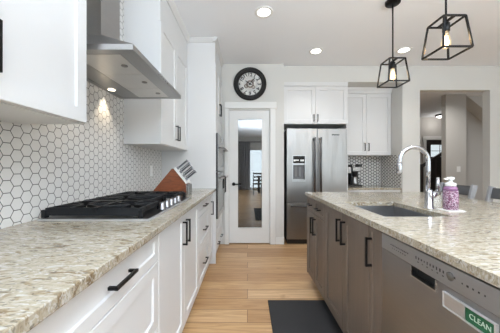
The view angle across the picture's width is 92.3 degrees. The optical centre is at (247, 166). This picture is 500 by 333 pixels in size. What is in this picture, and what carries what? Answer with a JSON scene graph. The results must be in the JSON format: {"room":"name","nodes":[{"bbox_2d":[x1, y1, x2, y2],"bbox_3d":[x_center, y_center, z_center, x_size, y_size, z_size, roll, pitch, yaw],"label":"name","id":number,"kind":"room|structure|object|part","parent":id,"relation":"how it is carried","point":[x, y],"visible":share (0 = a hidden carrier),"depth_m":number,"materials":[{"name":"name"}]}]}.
{"room":"kitchen","nodes":[
{"label":"kitchen","id":0,"kind":"room"},
{"bbox_2d":[220,64,283,243],"bbox_3d":[-0.246,-0.199,4.012,1.607,2.750,0.696,0,0,0],"label":"wall","id":1,"kind":"structure","parent":0,"point":[273,73],"depth_m":3.66,"materials":[{"name":"paint"}]},
{"bbox_2d":[229,110,269,242],"bbox_3d":[0.030,0.148,3.666,0.620,2.031,0.090,0,0,0],"label":"door","id":2,"kind":"structure","parent":1,"relation":"in","point":[249,130],"depth_m":3.68,"materials":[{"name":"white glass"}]},
{"bbox_3d":[0.038,0.099,3.693,0.366,1.664,0.006,0,0,0],"label":"pane","id":3,"kind":"part","parent":2,"relation":"part of","materials":[{"name":"clear glass"}]},
{"bbox_2d":[233,67,266,99],"bbox_3d":[0.038,-1.264,3.643,0.504,0.504,0.042,0,0,0],"label":"wall clock","id":4,"kind":"object","parent":1,"relation":"attached to","point":[249,83],"visible":1,"depth_m":3.65,"materials":[{"name":"black"}]},
{"bbox_2d":[225,102,276,243],"bbox_3d":[0.047,0.093,3.652,0.788,2.165,0.024,0,0,0],"label":"trim","id":5,"kind":"structure","parent":1,"relation":"attached to","point":[272,106],"depth_m":3.65,"materials":[{"name":"white wood"}]},
{"bbox_2d":[276,237,283,243],"bbox_3d":[0.494,1.121,3.657,0.125,0.110,0.014,0,0,0],"label":"baseboard","id":6,"kind":"structure","parent":1,"relation":"attached to","point":[279,240],"depth_m":3.65,"materials":[{"name":"white wood"}]},
{"bbox_2d":[182,237,323,332],"bbox_3d":[3.650,1.236,1.200,9.900,0.120,14.400,0,0,0],"label":"floor","id":7,"kind":"structure","parent":0,"point":[234,293],"depth_m":2.34,"materials":[{"name":"brown wood"}]},
{"bbox_2d":[27,235,157,332],"bbox_3d":[-0.715,0.734,0.747,0.653,0.885,0.774,0,0,0],"label":"base cabinet","id":8,"kind":"object","parent":7,"relation":"on","point":[124,299],"visible":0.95,"depth_m":0.79,"materials":[{"name":"white paint"}]},
{"bbox_2d":[0,188,215,332],"bbox_3d":[-0.713,0.275,1.631,0.658,0.030,2.573,0,0,0],"label":"countertop","id":9,"kind":"structure","parent":8,"relation":"on","point":[44,265],"depth_m":0.70,"materials":[{"name":"beige stone"}]},
{"bbox_2d":[37,191,191,220],"bbox_3d":[-0.737,0.228,1.579,0.540,0.063,0.867,0,0,0],"label":"gas cooktop","id":10,"kind":"object","parent":9,"relation":"in","point":[129,205],"visible":1,"depth_m":1.25,"materials":[{"name":"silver metal"}]},
{"bbox_3d":[-0.737,0.250,1.579,0.516,0.002,0.843,0,0,0],"label":"burner plate","id":11,"kind":"part","parent":10,"relation":"part of","materials":[{"name":"grey metal"}]},
{"bbox_3d":[-0.498,0.229,1.400,0.042,0.040,0.042,0,0,0],"label":"knob","id":12,"kind":"part","parent":10,"relation":"part of","materials":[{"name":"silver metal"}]},
{"bbox_3d":[-0.498,0.229,1.482,0.042,0.040,0.042,0,0,0],"label":"knob","id":13,"kind":"part","parent":10,"relation":"part of","materials":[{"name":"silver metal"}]},
{"bbox_3d":[-0.498,0.229,1.564,0.042,0.040,0.042,0,0,0],"label":"knob","id":14,"kind":"part","parent":10,"relation":"part of","materials":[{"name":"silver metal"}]},
{"bbox_2d":[154,167,191,195],"bbox_3d":[-0.716,0.132,2.255,0.356,0.256,0.140,0,0,0],"label":"knife block","id":15,"kind":"object","parent":9,"relation":"on","point":[174,180],"visible":0.77,"depth_m":2.19,"materials":[{"name":"red wood"}]},
{"bbox_2d":[176,159,187,169],"bbox_3d":[-0.600,-0.024,2.217,0.110,0.096,0.019,0,0,0],"label":"kitchen knife","id":16,"kind":"object","parent":15,"relation":"in","point":[186,160],"visible":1,"depth_m":2.21,"materials":[{"name":"grey metal"}]},
{"bbox_2d":[179,163,190,172],"bbox_3d":[-0.575,0.012,2.217,0.106,0.092,0.019,0,0,0],"label":"kitchen knife","id":17,"kind":"object","parent":15,"relation":"in","point":[189,164],"visible":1,"depth_m":2.21,"materials":[{"name":"grey metal"}]},
{"bbox_2d":[183,167,193,176],"bbox_3d":[-0.549,0.047,2.217,0.102,0.089,0.019,0,0,0],"label":"kitchen knife","id":18,"kind":"object","parent":15,"relation":"in","point":[190,169],"visible":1,"depth_m":2.21,"materials":[{"name":"grey metal"}]},
{"bbox_2d":[185,170,196,179],"bbox_3d":[-0.522,0.077,2.217,0.106,0.092,0.019,0,0,0],"label":"kitchen knife","id":19,"kind":"object","parent":15,"relation":"in","point":[195,171],"visible":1,"depth_m":2.21,"materials":[{"name":"grey metal"}]},
{"bbox_3d":[-0.430,0.597,0.787,0.020,0.308,0.690,0,0,0],"label":"drawer","id":20,"kind":"part","parent":8,"relation":"part of","materials":[{"name":"white paint"}]},
{"bbox_3d":[-0.404,0.366,0.787,0.032,0.011,0.138,0,0,0],"label":"handle","id":21,"kind":"part","parent":8,"relation":"part of","materials":[{"name":"black metal"}]},
{"bbox_2d":[158,204,198,332],"bbox_3d":[-0.715,0.734,1.599,0.653,0.885,0.927,0,0,0],"label":"base cabinet","id":22,"kind":"object","parent":7,"relation":"on","point":[178,244],"visible":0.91,"depth_m":1.49,"materials":[{"name":"white paint"}]},
{"bbox_3d":[-0.430,0.679,1.367,0.020,0.770,0.459,0,0,0],"label":"door","id":23,"kind":"part","parent":22,"relation":"part of","materials":[{"name":"white paint"}]},
{"bbox_3d":[-0.404,0.431,1.558,0.032,0.155,0.011,0,0,0],"label":"handle","id":24,"kind":"part","parent":22,"relation":"part of","materials":[{"name":"black metal"}]},
{"bbox_3d":[-0.404,0.431,1.638,0.032,0.155,0.011,0,0,0],"label":"handle","id":25,"kind":"part","parent":22,"relation":"part of","materials":[{"name":"black metal"}]},
{"bbox_3d":[-0.430,0.679,1.831,0.020,0.770,0.462,0,0,0],"label":"door","id":26,"kind":"part","parent":22,"relation":"part of","materials":[{"name":"white paint"}]},
{"bbox_2d":[162,37,222,263],"bbox_3d":[-0.697,-0.199,3.269,0.688,2.750,0.738,0,0,0],"label":"tall cabinet","id":27,"kind":"object","parent":7,"relation":"on","point":[204,57],"visible":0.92,"depth_m":2.92,"materials":[{"name":"white paint"}]},
{"bbox_3d":[-0.550,-1.549,3.269,0.370,0.050,0.738,0,0,0],"label":"crown moulding","id":28,"kind":"part","parent":27,"relation":"part of","materials":[{"name":"white paint"}]},
{"bbox_3d":[-0.395,-0.942,3.099,0.020,0.636,0.356,0,0,0],"label":"door","id":29,"kind":"part","parent":27,"relation":"part of","materials":[{"name":"white paint"}]},
{"bbox_3d":[-0.395,0.766,3.279,0.020,0.241,0.715,0,0,0],"label":"filler panel","id":30,"kind":"part","parent":27,"relation":"part of","materials":[{"name":"white paint"}]},
{"bbox_3d":[-0.397,-0.522,3.279,0.017,0.196,0.715,0,0,0],"label":"filler panel","id":31,"kind":"part","parent":27,"relation":"part of","materials":[{"name":"white paint"}]},
{"bbox_3d":[-0.395,0.978,3.279,0.020,0.173,0.715,0,0,0],"label":"drawer","id":32,"kind":"part","parent":27,"relation":"part of","materials":[{"name":"white paint"}]},
{"bbox_3d":[-0.395,-0.942,3.458,0.020,0.636,0.356,0,0,0],"label":"door","id":33,"kind":"part","parent":27,"relation":"part of","materials":[{"name":"white paint"}]},
{"bbox_2d":[216,171,227,218],"bbox_3d":[-0.620,0.349,3.275,0.661,0.574,0.702,0,0,0],"label":"wall oven","id":34,"kind":"object","parent":27,"relation":"in","point":[219,174],"visible":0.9,"depth_m":3.09,"materials":[{"name":"silver metal"}]},
{"bbox_3d":[-0.379,0.364,3.279,0.042,0.540,0.694,0,0,0],"label":"door","id":35,"kind":"part","parent":34,"relation":"part of","materials":[{"name":"silver metal"}]},
{"bbox_2d":[216,133,227,170],"bbox_3d":[-0.620,-0.181,3.275,0.661,0.474,0.702,0,0,0],"label":"microwave oven","id":36,"kind":"object","parent":27,"relation":"in","point":[220,149],"visible":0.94,"depth_m":3.10,"materials":[{"name":"silver metal"}]},
{"bbox_3d":[-0.379,-0.115,3.279,0.042,0.337,0.694,0,0,0],"label":"door","id":37,"kind":"part","parent":36,"relation":"part of","materials":[{"name":"silver metal"}]},
{"bbox_3d":[-0.381,-0.353,3.279,0.038,0.130,0.694,0,0,0],"label":"control panel","id":38,"kind":"part","parent":36,"relation":"part of","materials":[{"name":"silver metal"}]},
{"bbox_2d":[199,196,208,287],"bbox_3d":[-0.715,0.734,2.333,0.653,0.885,0.535,0,0,0],"label":"base cabinet","id":39,"kind":"object","parent":7,"relation":"on","point":[204,205],"visible":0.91,"depth_m":2.33,"materials":[{"name":"white paint"}]},
{"bbox_3d":[-0.430,0.904,2.333,0.020,0.319,0.532,0,0,0],"label":"drawer","id":40,"kind":"part","parent":39,"relation":"part of","materials":[{"name":"white paint"}]},
{"bbox_3d":[-0.430,0.592,2.333,0.020,0.298,0.532,0,0,0],"label":"drawer","id":41,"kind":"part","parent":39,"relation":"part of","materials":[{"name":"white paint"}]},
{"bbox_3d":[-0.430,0.366,2.333,0.020,0.145,0.532,0,0,0],"label":"drawer","id":42,"kind":"part","parent":39,"relation":"part of","materials":[{"name":"white paint"}]},
{"bbox_2d":[209,193,213,262],"bbox_3d":[-0.715,0.734,2.760,0.653,0.885,0.315,0,0,0],"label":"base cabinet","id":43,"kind":"object","parent":7,"relation":"on","point":[211,202],"visible":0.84,"depth_m":2.78,"materials":[{"name":"white paint"}]},
{"bbox_2d":[268,300,342,332],"bbox_3d":[0.426,1.169,1.325,0.497,0.013,1.550,0,0,0],"label":"floor mat","id":44,"kind":"object","parent":7,"relation":"on","point":[287,316],"visible":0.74,"depth_m":1.85,"materials":[{"name":"grey rubber"}]},
{"bbox_2d":[306,196,323,298],"bbox_3d":[0.890,0.734,2.192,0.620,0.885,0.555,0,0,0],"label":"base cabinet","id":45,"kind":"object","parent":7,"relation":"on","point":[315,209],"visible":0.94,"depth_m":2.15,"materials":[{"name":"beige wood"}]},
{"bbox_3d":[0.906,0.683,2.461,0.588,0.785,0.018,0,0,0],"label":"panel","id":46,"kind":"part","parent":45,"relation":"part of","materials":[{"name":"beige wood"}]},
{"bbox_3d":[0.622,0.363,2.322,0.020,0.135,0.256,0,0,0],"label":"drawer","id":47,"kind":"part","parent":45,"relation":"part of","materials":[{"name":"beige wood"}]},
{"bbox_3d":[0.622,0.750,2.322,0.020,0.629,0.256,0,0,0],"label":"door","id":48,"kind":"part","parent":45,"relation":"part of","materials":[{"name":"beige wood"}]},
{"bbox_3d":[0.622,0.363,2.054,0.020,0.135,0.274,0,0,0],"label":"drawer","id":49,"kind":"part","parent":45,"relation":"part of","materials":[{"name":"beige wood"}]},
{"bbox_3d":[0.622,0.750,2.054,0.020,0.629,0.274,0,0,0],"label":"door","id":50,"kind":"part","parent":45,"relation":"part of","materials":[{"name":"beige wood"}]},
{"bbox_2d":[305,192,499,287],"bbox_3d":[1.215,0.275,1.400,1.230,0.030,2.200,0,0,0],"label":"countertop","id":51,"kind":"structure","parent":45,"relation":"on","point":[468,241],"depth_m":1.08,"materials":[{"name":"beige stone"}]},
{"bbox_2d":[357,206,433,216],"bbox_3d":[0.905,0.392,1.526,0.406,0.202,0.568,0,0,0],"label":"undermount sink","id":52,"kind":"object","parent":51,"relation":"in","point":[386,211],"visible":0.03,"depth_m":1.79,"materials":[{"name":"metal"}]},
{"bbox_2d":[396,145,440,208],"bbox_3d":[1.070,0.061,1.500,0.276,0.397,0.060,0,0,0],"label":"kitchen faucet","id":53,"kind":"object","parent":51,"relation":"on","point":[430,194],"visible":1,"depth_m":1.49,"materials":[{"name":"silver metal"}]},
{"bbox_3d":[1.039,0.007,1.500,0.207,0.287,0.027,0,0,0],"label":"spout","id":54,"kind":"part","parent":53,"relation":"part of","materials":[{"name":"silver metal"}]},
{"bbox_3d":[1.197,0.112,1.510,0.022,0.095,0.022,0,0,0],"label":"lever","id":55,"kind":"part","parent":53,"relation":"part of","materials":[{"name":"silver metal"}]},
{"bbox_2d":[436,208,465,211],"bbox_3d":[1.214,0.257,1.435,0.100,0.006,0.100,0,0,0],"label":"soap dish","id":56,"kind":"object","parent":51,"relation":"on","point":[436,208],"visible":0.73,"depth_m":1.40,"materials":[{"name":"white ceramic"}]},
{"bbox_2d":[442,177,458,209],"bbox_3d":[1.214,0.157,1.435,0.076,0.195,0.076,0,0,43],"label":"soap bottle","id":57,"kind":"object","parent":56,"relation":"on","point":[450,198],"visible":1,"depth_m":1.41,"materials":[{"name":"purple"}]},
{"bbox_2d":[284,128,346,243],"bbox_3d":[1.058,0.288,3.960,0.916,1.775,0.760,0,0,0],"label":"refrigerator","id":58,"kind":"object","parent":7,"relation":"on","point":[315,160],"visible":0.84,"depth_m":3.65,"materials":[{"name":"grey metal"}]},
{"bbox_3d":[1.058,0.825,3.685,0.916,0.553,0.070,0,0,0],"label":"freezer drawer","id":59,"kind":"part","parent":58,"relation":"part of","materials":[{"name":"silver metal"}]},
{"bbox_3d":[0.827,-0.024,3.685,0.454,1.120,0.070,0,0,0],"label":"door","id":60,"kind":"part","parent":58,"relation":"part of","materials":[{"name":"silver metal"}]},
{"bbox_3d":[1.013,0.016,3.595,0.028,0.920,0.029,0,0,0],"label":"handle","id":61,"kind":"part","parent":58,"relation":"part of","materials":[{"name":"metal"}]},
{"bbox_3d":[1.103,0.016,3.595,0.028,0.920,0.029,0,0,0],"label":"handle","id":62,"kind":"part","parent":58,"relation":"part of","materials":[{"name":"metal"}]},
{"bbox_3d":[1.289,-0.024,3.685,0.454,1.120,0.070,0,0,0],"label":"door","id":63,"kind":"part","parent":58,"relation":"part of","materials":[{"name":"silver metal"}]},
{"bbox_2d":[284,82,347,191],"bbox_3d":[1.064,-0.075,4.038,1.012,2.503,0.640,0,0,0],"label":"tall cabinet","id":64,"kind":"object","parent":7,"relation":"on","point":[307,105],"visible":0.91,"depth_m":3.76,"materials":[{"name":"white paint"}]},
{"bbox_3d":[0.811,-0.970,3.760,0.502,0.587,0.020,0,0,0],"label":"door","id":65,"kind":"part","parent":64,"relation":"part of","materials":[{"name":"white paint"}]},
{"bbox_3d":[1.064,-1.296,3.758,1.012,0.061,0.024,0,0,0],"label":"rail","id":66,"kind":"part","parent":64,"relation":"part of","materials":[{"name":"white paint"}]},
{"bbox_3d":[1.317,-0.970,3.760,0.502,0.587,0.020,0,0,0],"label":"door","id":67,"kind":"part","parent":64,"relation":"part of","materials":[{"name":"white paint"}]},
{"bbox_3d":[1.558,0.252,4.054,0.025,1.848,0.608,0,0,0],"label":"panel","id":68,"kind":"part","parent":64,"relation":"part of","materials":[{"name":"white paint"}]},
{"bbox_2d":[324,204,368,332],"bbox_3d":[0.890,0.734,1.562,0.620,0.885,0.701,0,0,0],"label":"base cabinet","id":69,"kind":"object","parent":7,"relation":"on","point":[346,276],"visible":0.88,"depth_m":1.48,"materials":[{"name":"beige wood"}]},
{"bbox_3d":[0.622,0.680,1.729,0.020,0.768,0.365,0,0,0],"label":"door","id":70,"kind":"part","parent":69,"relation":"part of","materials":[{"name":"beige wood"}]},
{"bbox_3d":[0.596,0.416,1.583,0.032,0.150,0.011,0,0,0],"label":"handle","id":71,"kind":"part","parent":69,"relation":"part of","materials":[{"name":"black metal"}]},
{"bbox_3d":[0.596,0.416,1.507,0.032,0.150,0.011,0,0,0],"label":"handle","id":72,"kind":"part","parent":69,"relation":"part of","materials":[{"name":"black metal"}]},
{"bbox_3d":[0.622,0.680,1.379,0.020,0.768,0.330,0,0,0],"label":"door","id":73,"kind":"part","parent":69,"relation":"part of","materials":[{"name":"beige wood"}]},
{"bbox_2d":[365,226,382,332],"bbox_3d":[0.890,0.734,1.148,0.620,0.885,0.124,0,0,0],"label":"base cabinet","id":74,"kind":"object","parent":7,"relation":"on","point":[375,236],"visible":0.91,"depth_m":1.17,"materials":[{"name":"beige wood"}]},
{"bbox_3d":[0.596,0.419,1.185,0.032,0.145,0.011,0,0,0],"label":"handle","id":75,"kind":"part","parent":74,"relation":"part of","materials":[{"name":"black metal"}]},
{"bbox_2d":[348,190,399,191],"bbox_3d":[1.991,0.767,4.050,0.838,0.817,0.603,0,0,0],"label":"base cabinet","id":76,"kind":"object","parent":7,"relation":"on","point":[348,190],"visible":0.02,"depth_m":3.78,"materials":[{"name":"white paint"}]},
{"bbox_3d":[1.787,0.442,3.790,0.424,0.158,0.020,0,0,0],"label":"drawer","id":77,"kind":"part","parent":76,"relation":"part of","materials":[{"name":"white paint"}]},
{"bbox_2d":[348,185,401,189],"bbox_3d":[1.992,0.343,4.051,0.839,0.030,0.599,0,0,0],"label":"countertop","id":78,"kind":"structure","parent":76,"relation":"on","point":[363,187],"depth_m":3.84,"materials":[{"name":"beige stone"}]},
{"bbox_2d":[348,164,361,185],"bbox_3d":[1.815,0.141,4.185,0.260,0.375,0.250,0,0,0],"label":"coffee maker","id":79,"kind":"object","parent":78,"relation":"on","point":[353,178],"visible":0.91,"depth_m":4.08,"materials":[{"name":"black plastic"}]},
{"bbox_3d":[2.205,0.442,3.790,0.406,0.158,0.020,0,0,0],"label":"drawer","id":80,"kind":"part","parent":76,"relation":"part of","materials":[{"name":"white paint"}]},
{"bbox_2d":[420,153,440,191],"bbox_3d":[5.025,0.196,6.300,1.485,1.959,0.090,0,0,0],"label":"stair railing","id":81,"kind":"object","parent":7,"relation":"on","point":[437,156],"visible":0.19,"depth_m":6.25,"materials":[{"name":"grey wood"}]},
{"bbox_3d":[4.545,0.551,6.300,0.090,1.250,0.090,0,0,0],"label":"newel post","id":82,"kind":"part","parent":81,"relation":"part of","materials":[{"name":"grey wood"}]},
{"bbox_3d":[5.025,-0.299,6.300,1.485,0.969,0.060,0,0,0],"label":"handrail","id":83,"kind":"part","parent":81,"relation":"part of","materials":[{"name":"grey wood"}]},
{"bbox_2d":[382,233,499,332],"bbox_3d":[0.896,0.735,0.783,0.587,0.882,0.593,0,0,0],"label":"dishwasher","id":84,"kind":"object","parent":7,"relation":"on","point":[414,281],"visible":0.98,"depth_m":0.83,"materials":[{"name":"silver metal"}]},
{"bbox_2d":[442,291,498,332],"bbox_3d":[0.602,0.404,0.658,0.008,0.047,0.160,0,0,0],"label":"magnet","id":85,"kind":"object","parent":84,"relation":"attached to","point":[479,322],"visible":1,"depth_m":0.65,"materials":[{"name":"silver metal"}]},
{"bbox_3d":[0.603,0.404,0.623,0.002,0.037,0.080,0,0,0],"label":"green panel","id":86,"kind":"part","parent":85,"relation":"part of","materials":[{"name":"green plastic"}]},
{"bbox_2d":[440,182,477,198],"bbox_3d":[1.844,0.669,2.370,0.503,1.015,0.400,0,0,0],"label":"counter stool","id":87,"kind":"object","parent":7,"relation":"on","point":[471,190],"visible":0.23,"depth_m":2.25,"materials":[{"name":"grey wood"}]},
{"bbox_3d":[2.030,0.347,2.545,0.132,0.371,0.028,0,0,0],"label":"post","id":88,"kind":"part","parent":87,"relation":"part of","materials":[{"name":"grey wood"}]},
{"bbox_3d":[2.065,0.221,2.370,0.039,0.091,0.330,0,0,0],"label":"rail","id":89,"kind":"part","parent":87,"relation":"part of","materials":[{"name":"grey wood"}]},
{"bbox_3d":[2.030,0.347,2.195,0.132,0.371,0.028,0,0,0],"label":"post","id":90,"kind":"part","parent":87,"relation":"part of","materials":[{"name":"grey wood"}]},
{"bbox_2d":[485,186,499,201],"bbox_3d":[1.844,0.669,1.860,0.503,1.015,0.400,0,0,0],"label":"counter stool","id":91,"kind":"object","parent":7,"relation":"on","point":[492,193],"visible":0.16,"depth_m":2.02,"materials":[{"name":"grey wood"}]},
{"bbox_3d":[2.065,0.221,1.860,0.039,0.091,0.330,0,0,0],"label":"rail","id":92,"kind":"part","parent":91,"relation":"part of","materials":[{"name":"grey wood"}]},
{"bbox_2d":[174,0,499,116],"bbox_3d":[3.615,-1.634,1.440,9.570,0.120,13.120,0,0,0],"label":"ceiling","id":93,"kind":"structure","parent":0,"point":[348,32],"depth_m":2.79,"materials":[{"name":"white paint"}]},
{"bbox_2d":[255,6,272,17],"bbox_3d":[0.167,-1.569,2.437,0.190,0.008,0.190,0,0,0],"label":"recessed light","id":94,"kind":"object","parent":93,"relation":"in","point":[262,11],"visible":1,"depth_m":2.43,"materials":[{"name":"white plastic"}]},
{"bbox_2d":[309,48,322,54],"bbox_3d":[0.930,-1.569,3.257,0.190,0.008,0.190,0,0,0],"label":"recessed light","id":95,"kind":"object","parent":93,"relation":"in","point":[314,51],"visible":1,"depth_m":3.26,"materials":[{"name":"white plastic"}]},
{"bbox_2d":[377,0,409,87],"bbox_3d":[1.380,-1.178,2.280,0.200,0.792,0.201,0,0,0],"label":"pendant lamp","id":96,"kind":"object","parent":93,"relation":"hanging from","point":[389,3],"visible":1,"depth_m":2.27,"materials":[{"name":"black metal"}]},
{"bbox_2d":[390,61,394,68],"bbox_3d":[1.380,-0.966,2.280,0.044,0.066,0.044,0,0,0],"label":"socket","id":97,"kind":"object","parent":96,"relation":"attached to","point":[392,64],"depth_m":2.27,"materials":[{"name":"black metal"}]},
{"bbox_3d":[1.380,-1.254,2.280,0.012,0.600,0.013,0,0,0],"label":"rod","id":98,"kind":"part","parent":96,"relation":"part of","materials":[{"name":"black metal"}]},
{"bbox_2d":[396,47,411,53],"bbox_3d":[2.105,-1.569,3.229,0.190,0.008,0.190,0,0,0],"label":"recessed light","id":99,"kind":"object","parent":93,"relation":"in","point":[402,50],"visible":1,"depth_m":3.23,"materials":[{"name":"white plastic"}]},
{"bbox_2d":[421,0,473,59],"bbox_3d":[1.373,-1.178,1.660,0.200,0.792,0.201,0,0,0],"label":"pendant lamp","id":100,"kind":"object","parent":93,"relation":"hanging from","point":[445,26],"visible":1,"depth_m":1.64,"materials":[{"name":"black metal"}]},
{"bbox_2d":[442,22,449,32],"bbox_3d":[1.373,-0.966,1.660,0.044,0.066,0.044,0,0,0],"label":"socket","id":101,"kind":"object","parent":100,"relation":"attached to","point":[447,24],"depth_m":1.64,"materials":[{"name":"black metal"}]},
{"bbox_3d":[1.373,-1.254,1.660,0.012,0.600,0.013,0,0,0],"label":"rod","id":102,"kind":"part","parent":100,"relation":"part of","materials":[{"name":"black metal"}]},
{"bbox_2d":[284,66,401,86],"bbox_3d":[1.488,-1.451,4.055,1.863,0.246,0.610,0,0,0],"label":"soffit","id":103,"kind":"structure","parent":0,"point":[356,76],"depth_m":3.75,"materials":[{"name":"paint"}]},
{"bbox_2d":[420,117,440,163],"bbox_3d":[5.450,-0.199,7.660,5.900,2.750,0.120,0,0,0],"label":"wall","id":104,"kind":"structure","parent":0,"point":[429,126],"depth_m":7.60,"materials":[{"name":"paint"}]},
{"bbox_2d":[422,136,440,191],"bbox_3d":[6.115,0.101,7.589,1.150,2.150,0.022,0,0,0],"label":"trim","id":105,"kind":"structure","parent":104,"relation":"attached to","point":[424,138],"depth_m":7.58,"materials":[{"name":"white wood"}]},
{"bbox_2d":[427,140,440,190],"bbox_3d":[6.115,0.158,7.636,0.904,2.017,0.057,0,0,0],"label":"door","id":106,"kind":"structure","parent":104,"relation":"in","point":[429,142],"depth_m":7.62,"materials":[{"name":"black paint"}]},
{"bbox_3d":[5.935,0.751,7.614,0.290,0.550,0.012,0,0,0],"label":"panel","id":107,"kind":"part","parent":106,"relation":"part of","materials":[{"name":"black paint"}]},
{"bbox_3d":[5.935,0.076,7.614,0.290,0.560,0.012,0,0,0],"label":"panel","id":108,"kind":"part","parent":106,"relation":"part of","materials":[{"name":"black paint"}]},
{"bbox_2d":[391,66,499,202],"bbox_3d":[3.860,-0.199,4.055,2.880,2.750,0.610,0,0,0],"label":"wall","id":109,"kind":"structure","parent":0,"point":[405,99],"depth_m":3.75,"materials":[{"name":"paint"}]},
{"bbox_2d":[348,87,392,155],"bbox_3d":[1.996,-0.761,4.173,0.847,1.132,0.356,0,0,0],"label":"upper cabinet","id":110,"kind":"object","parent":109,"relation":"attached to","point":[369,108],"visible":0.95,"depth_m":4.04,"materials":[{"name":"white paint"}]},
{"bbox_3d":[1.792,-0.713,4.044,0.414,1.030,0.020,0,0,0],"label":"door","id":111,"kind":"part","parent":110,"relation":"part of","materials":[{"name":"white paint"}]},
{"bbox_3d":[1.996,-1.280,4.024,0.847,0.094,0.059,0,0,0],"label":"crown moulding","id":112,"kind":"part","parent":110,"relation":"part of","materials":[{"name":"white paint"}]},
{"bbox_3d":[2.209,-0.713,4.044,0.414,1.030,0.020,0,0,0],"label":"door","id":113,"kind":"part","parent":110,"relation":"part of","materials":[{"name":"white paint"}]},
{"bbox_2d":[381,155,400,190],"bbox_3d":[2.417,0.090,4.066,0.009,0.571,0.572,0,0,0],"label":"tiled wall","id":114,"kind":"structure","parent":109,"relation":"attached to","point":[389,177],"depth_m":4.05,"materials":[{"name":"white tile"}]},
{"bbox_2d":[441,94,465,197],"bbox_3d":[4.520,-0.199,5.260,0.440,2.750,0.120,0,0,0],"label":"wall partition","id":115,"kind":"structure","parent":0,"point":[453,106],"depth_m":5.20,"materials":[{"name":"paint"}]},
{"bbox_2d":[466,109,482,199],"bbox_3d":[5.970,-0.199,5.670,2.460,2.750,0.100,0,0,0],"label":"wall","id":116,"kind":"structure","parent":0,"point":[474,126],"depth_m":5.62,"materials":[{"name":"paint"}]},
{"bbox_2d":[466,96,482,121],"bbox_3d":[6.020,-0.644,5.460,2.360,1.860,0.320,0,0,0],"label":"soffit","id":117,"kind":"structure","parent":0,"point":[474,104],"depth_m":5.39,"materials":[{"name":"paint"}]},
{"bbox_3d":[1.549,-0.076,4.410,1.983,2.504,0.100,0,0,0],"label":"wall","id":118,"kind":"structure","parent":0,"visible":0},
{"bbox_2d":[348,156,380,184],"bbox_3d":[1.996,0.066,4.356,0.849,0.620,0.009,0,0,0],"label":"tiled wall","id":119,"kind":"structure","parent":118,"relation":"attached to","point":[370,173],"depth_m":4.35,"materials":[{"name":"white tile"}]},
{"bbox_3d":[-1.110,-0.199,-0.678,0.120,2.750,8.884,0,0,0],"label":"wall","id":120,"kind":"structure","parent":0,"visible":0},
{"bbox_2d":[0,0,161,228],"bbox_3d":[-1.046,-0.649,1.310,0.009,1.850,3.219,0,0,0],"label":"tiled wall","id":121,"kind":"structure","parent":120,"relation":"attached to","point":[42,166],"depth_m":1.43,"materials":[{"name":"white tile"}]},
{"bbox_2d":[0,0,85,123],"bbox_3d":[-0.868,-0.884,0.641,0.346,1.378,0.902,0,0,0],"label":"upper cabinet","id":122,"kind":"object","parent":121,"relation":"attached to","point":[43,42],"visible":1,"depth_m":0.88,"materials":[{"name":"white paint"}]},
{"bbox_3d":[-0.714,-0.344,0.680,0.032,0.150,0.011,0,0,0],"label":"handle","id":123,"kind":"part","parent":122,"relation":"part of","materials":[{"name":"black metal"}]},
{"bbox_2d":[86,0,180,98],"bbox_3d":[-0.791,-1.063,1.554,0.500,1.019,0.825,0,0,0],"label":"range hood","id":124,"kind":"object","parent":121,"relation":"attached to","point":[117,67],"visible":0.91,"depth_m":1.42,"materials":[{"name":"silver metal"}]},
{"bbox_3d":[-0.942,-0.566,1.565,0.134,0.009,0.737,0,0,0],"label":"panel","id":125,"kind":"part","parent":124,"relation":"part of","materials":[{"name":"silver metal"}]},
{"bbox_2d":[149,166,152,175],"bbox_3d":[-1.038,0.041,2.585,0.008,0.114,0.074,0,0,0],"label":"wall outlet","id":126,"kind":"object","parent":121,"relation":"attached to","point":[150,167],"visible":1,"depth_m":2.58,"materials":[{"name":"white plastic"}]},
{"bbox_2d":[124,0,189,150],"bbox_3d":[-0.868,-0.884,2.472,0.346,1.378,0.894,0,0,0],"label":"upper cabinet","id":127,"kind":"object","parent":121,"relation":"attached to","point":[157,29],"visible":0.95,"depth_m":2.03,"materials":[{"name":"white paint"}]},
{"bbox_3d":[-0.740,-0.719,2.248,0.020,1.040,0.444,0,0,0],"label":"door","id":128,"kind":"part","parent":127,"relation":"part of","materials":[{"name":"white paint"}]},
{"bbox_3d":[-0.718,-1.541,2.472,0.045,0.064,0.894,0,0,0],"label":"crown moulding","id":129,"kind":"part","parent":127,"relation":"part of","materials":[{"name":"white paint"}]},
{"bbox_3d":[-0.740,-0.719,2.696,0.020,1.040,0.444,0,0,0],"label":"door","id":130,"kind":"part","parent":127,"relation":"part of","materials":[{"name":"white paint"}]}
]}

